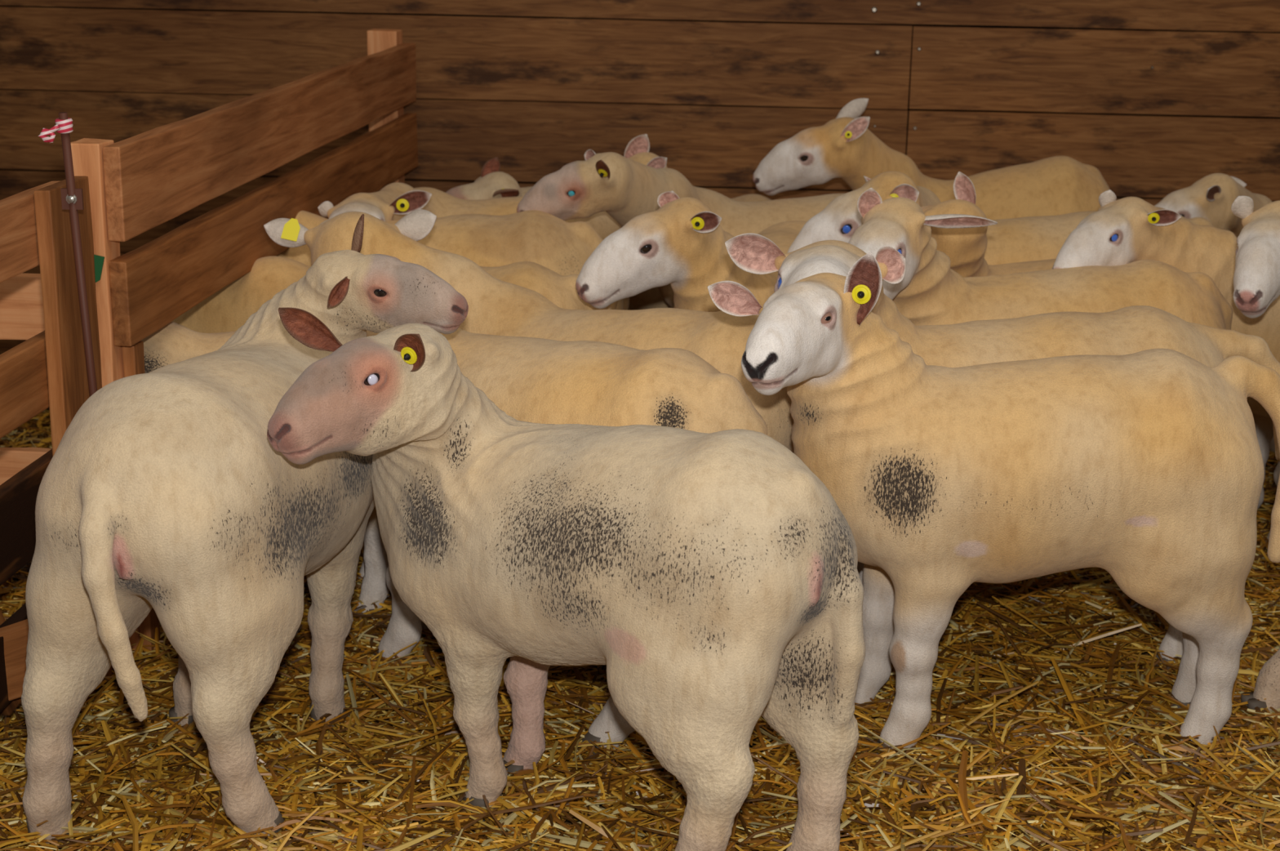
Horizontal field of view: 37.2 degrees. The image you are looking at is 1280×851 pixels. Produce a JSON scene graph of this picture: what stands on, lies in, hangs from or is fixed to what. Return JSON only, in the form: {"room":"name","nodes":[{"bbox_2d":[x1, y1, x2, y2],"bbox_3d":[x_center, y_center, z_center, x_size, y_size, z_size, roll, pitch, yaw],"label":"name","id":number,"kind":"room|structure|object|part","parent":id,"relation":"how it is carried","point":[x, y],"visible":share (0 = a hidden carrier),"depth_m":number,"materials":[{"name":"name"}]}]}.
{"room":"farm building","nodes":[
{"label":"farm building","id":0,"kind":"room"},
{"bbox_2d":[0,0,1279,352],"bbox_3d":[-0.780,-1.166,5.627,10.414,2.053,0.074,2,16,3],"label":"wall","id":1,"kind":"structure","parent":0,"point":[1160,97],"depth_m":5.59,"materials":[{"name":"brown wood"}]},
{"bbox_2d":[0,351,1279,850],"bbox_3d":[-0.809,0.535,3.434,10.400,0.052,5.900,1,16,0],"label":"floor","id":2,"kind":"structure","parent":0,"point":[566,821],"depth_m":3.31,"materials":[{"name":"brown"}]},
{"bbox_2d":[0,406,1279,850],"bbox_3d":[-0.001,0.355,3.785,4.992,0.130,3.819,1,16,0],"label":"bedding","id":3,"kind":"object","parent":2,"relation":"on","point":[1133,703],"visible":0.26,"depth_m":3.18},
{"bbox_2d":[0,272,52,586],"bbox_3d":[-1.254,0.003,3.816,0.219,0.752,0.084,1,16,0],"label":"wooden hurdle","id":4,"kind":"object","parent":3,"relation":"on","point":[21,304],"visible":0.27,"depth_m":3.71,"materials":[{"name":"brown wood"}]},
{"bbox_3d":[-1.332,-0.003,3.831,0.062,0.752,0.052,1,16,0],"label":"post","id":5,"kind":"part","parent":4,"relation":"part of","materials":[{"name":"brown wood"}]},
{"bbox_2d":[0,175,114,715],"bbox_3d":[-1.105,0.167,2.887,0.218,0.952,1.117,4,16,11],"label":"wooden gate","id":6,"kind":"object","parent":3,"relation":"on","point":[47,369],"visible":0.52,"depth_m":3.16,"materials":[{"name":"brown wood"}]},
{"bbox_2d":[0,618,28,700],"bbox_3d":[-1.151,0.427,2.999,0.029,0.127,0.454,14,21,39],"label":"board","id":7,"kind":"object","parent":6,"relation":"attached to","point":[15,635],"visible":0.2,"depth_m":3.12,"materials":[{"name":"brown wood"}]},
{"bbox_2d":[38,111,119,690],"bbox_3d":[-0.934,0.001,3.233,0.041,1.067,0.138,6,17,16],"label":"rod","id":8,"kind":"object","parent":6,"relation":"attached to","point":[64,124],"visible":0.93,"depth_m":3.12,"materials":[{"name":"brown"}]},
{"bbox_2d":[65,28,417,655],"bbox_3d":[-0.849,-0.342,4.542,0.125,1.027,2.328,3,16,6],"label":"wooden hurdle","id":9,"kind":"object","parent":3,"relation":"on","point":[140,183],"visible":0.6,"depth_m":3.88,"materials":[{"name":"brown wood"}]},
{"bbox_3d":[-0.976,-0.025,3.486,0.059,0.992,0.073,3,16,6],"label":"post","id":10,"kind":"part","parent":9,"relation":"part of","materials":[{"name":"brown wood"}]},
{"bbox_3d":[-0.934,0.146,3.565,0.025,0.620,0.053,3,16,6],"label":"post","id":11,"kind":"part","parent":9,"relation":"part of","materials":[{"name":"brown wood"}]},
{"bbox_3d":[-0.742,-0.643,5.598,0.088,1.027,0.082,3,16,6],"label":"post","id":12,"kind":"part","parent":9,"relation":"part of","materials":[{"name":"brown wood"}]},
{"bbox_2d":[21,213,468,845],"bbox_3d":[-0.660,0.148,3.060,0.479,0.907,0.857,9,18,26],"label":"sheep","id":13,"kind":"object","parent":3,"relation":"on","point":[167,491],"visible":0.84,"depth_m":2.79},
{"bbox_2d":[141,320,389,620],"bbox_3d":[-0.749,0.100,3.754,0.600,0.613,0.464,-3,16,-12],"label":"sheep","id":14,"kind":"object","parent":3,"relation":"on","point":[174,342],"visible":0.06,"depth_m":3.71},
{"bbox_2d":[172,256,611,333],"bbox_3d":[-0.618,-0.049,4.211,1.125,0.652,0.336,2,16,2],"label":"sheep","id":15,"kind":"object","parent":3,"relation":"on","point":[228,308],"visible":0.09,"depth_m":4.08},
{"bbox_2d":[275,209,618,309],"bbox_3d":[-0.616,-0.172,4.552,1.131,0.700,0.368,1,16,0],"label":"sheep","id":16,"kind":"object","parent":3,"relation":"on","point":[547,240],"visible":0.11,"depth_m":4.39},
{"bbox_2d":[317,182,629,310],"bbox_3d":[-0.484,-0.268,4.816,1.004,0.745,0.566,-13,21,-41],"label":"sheep","id":17,"kind":"object","parent":3,"relation":"on","point":[396,200],"visible":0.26,"depth_m":4.77},
{"bbox_2d":[445,156,532,199],"bbox_3d":[-0.339,-0.397,5.306,0.440,0.726,0.653,7,17,19],"label":"sheep","id":18,"kind":"object","parent":3,"relation":"on","point":[492,183],"visible":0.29,"depth_m":5.04},
{"bbox_2d":[263,208,793,452],"bbox_3d":[-0.186,-0.009,3.829,1.251,0.800,0.364,10,18,28],"label":"sheep","id":19,"kind":"object","parent":3,"relation":"on","point":[498,307],"visible":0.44,"depth_m":3.75},
{"bbox_2d":[266,306,865,850],"bbox_3d":[-0.092,0.246,2.890,0.904,0.830,0.510,6,17,17],"label":"sheep","id":20,"kind":"object","parent":3,"relation":"on","point":[715,580],"visible":1,"depth_m":2.72},
{"bbox_2d":[366,328,767,756],"bbox_3d":[-0.321,0.138,3.504,1.255,0.693,0.364,11,19,30],"label":"sheep","id":21,"kind":"object","parent":3,"relation":"on","point":[533,380],"visible":0.14,"depth_m":3.19},
{"bbox_2d":[516,149,844,307],"bbox_3d":[0.242,-0.326,4.901,1.246,0.833,0.476,-7,18,-26],"label":"sheep","id":22,"kind":"object","parent":3,"relation":"on","point":[622,187],"visible":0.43,"depth_m":4.56},
{"bbox_2d":[575,191,806,312],"bbox_3d":[0.236,-0.148,4.293,0.366,0.825,0.932,10,18,28],"label":"sheep","id":23,"kind":"object","parent":3,"relation":"on","point":[681,244],"visible":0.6,"depth_m":3.93},
{"bbox_2d":[623,133,771,310],"bbox_3d":[0.084,-0.417,5.237,0.390,0.818,0.898,15,21,40],"label":"sheep","id":24,"kind":"object","parent":3,"relation":"on","point":[637,148],"visible":0.13,"depth_m":5.17},
{"bbox_2d":[752,97,1110,219],"bbox_3d":[0.811,-0.471,5.327,1.042,0.895,0.398,-1,16,-9],"label":"sheep","id":25,"kind":"object","parent":3,"relation":"on","point":[844,147],"visible":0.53,"depth_m":5.16},
{"bbox_2d":[921,171,1055,277],"bbox_3d":[0.942,-0.178,4.398,0.774,0.849,0.346,-2,16,-11],"label":"sheep","id":26,"kind":"object","parent":3,"relation":"on","point":[966,247],"visible":0.16,"depth_m":4.13},
{"bbox_2d":[707,251,1279,753],"bbox_3d":[0.619,0.129,3.239,1.029,0.888,0.380,-2,16,-9],"label":"sheep","id":27,"kind":"object","parent":3,"relation":"on","point":[1144,468],"visible":0.94,"depth_m":3.10},
{"bbox_2d":[786,170,1213,264],"bbox_3d":[0.849,-0.241,4.634,1.249,0.836,0.499,-6,18,-24],"label":"sheep","id":28,"kind":"object","parent":3,"relation":"on","point":[1028,238],"visible":0.22,"depth_m":4.53},
{"bbox_2d":[724,232,1279,669],"bbox_3d":[0.663,0.052,3.568,1.131,0.855,0.480,-6,18,-24],"label":"sheep","id":29,"kind":"object","parent":3,"relation":"on","point":[1128,330],"visible":0.26,"depth_m":3.46},
{"bbox_2d":[848,187,1232,329],"bbox_3d":[0.792,-0.082,4.011,0.958,0.874,0.408,-4,17,-16],"label":"sheep","id":30,"kind":"object","parent":3,"relation":"on","point":[930,292],"visible":0.34,"depth_m":3.87},
{"bbox_2d":[1052,189,1279,552],"bbox_3d":[1.436,-0.126,4.293,1.192,0.824,0.346,-2,16,-9],"label":"sheep","id":31,"kind":"object","parent":3,"relation":"on","point":[1128,229],"visible":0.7,"depth_m":4.10},
{"bbox_2d":[1155,173,1271,237],"bbox_3d":[1.732,-0.351,5.258,0.986,0.734,0.352,-6,17,-23],"label":"sheep","id":32,"kind":"object","parent":3,"relation":"on","point":[1211,197],"visible":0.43,"depth_m":4.97},
{"bbox_2d":[1231,195,1279,318],"bbox_3d":[1.757,-0.027,3.921,1.141,0.849,0.349,3,16,6],"label":"sheep","id":33,"kind":"object","parent":3,"relation":"on","point":[1256,277],"visible":1,"depth_m":3.77},
{"bbox_2d":[1240,647,1279,715],"bbox_3d":[1.805,0.045,3.546,1.446,0.920,0.366,-2,16,-9],"label":"sheep","id":34,"kind":"object","parent":3,"relation":"on","point":[1268,680],"visible":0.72,"depth_m":3.44},
{"bbox_2d":[1269,436,1277,460],"bbox_3d":[2.140,-0.191,4.793,1.122,0.696,0.375,3,16,8],"label":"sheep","id":35,"kind":"object","parent":3,"relation":"on","point":[1272,447],"visible":0.02,"depth_m":5.00}
]}

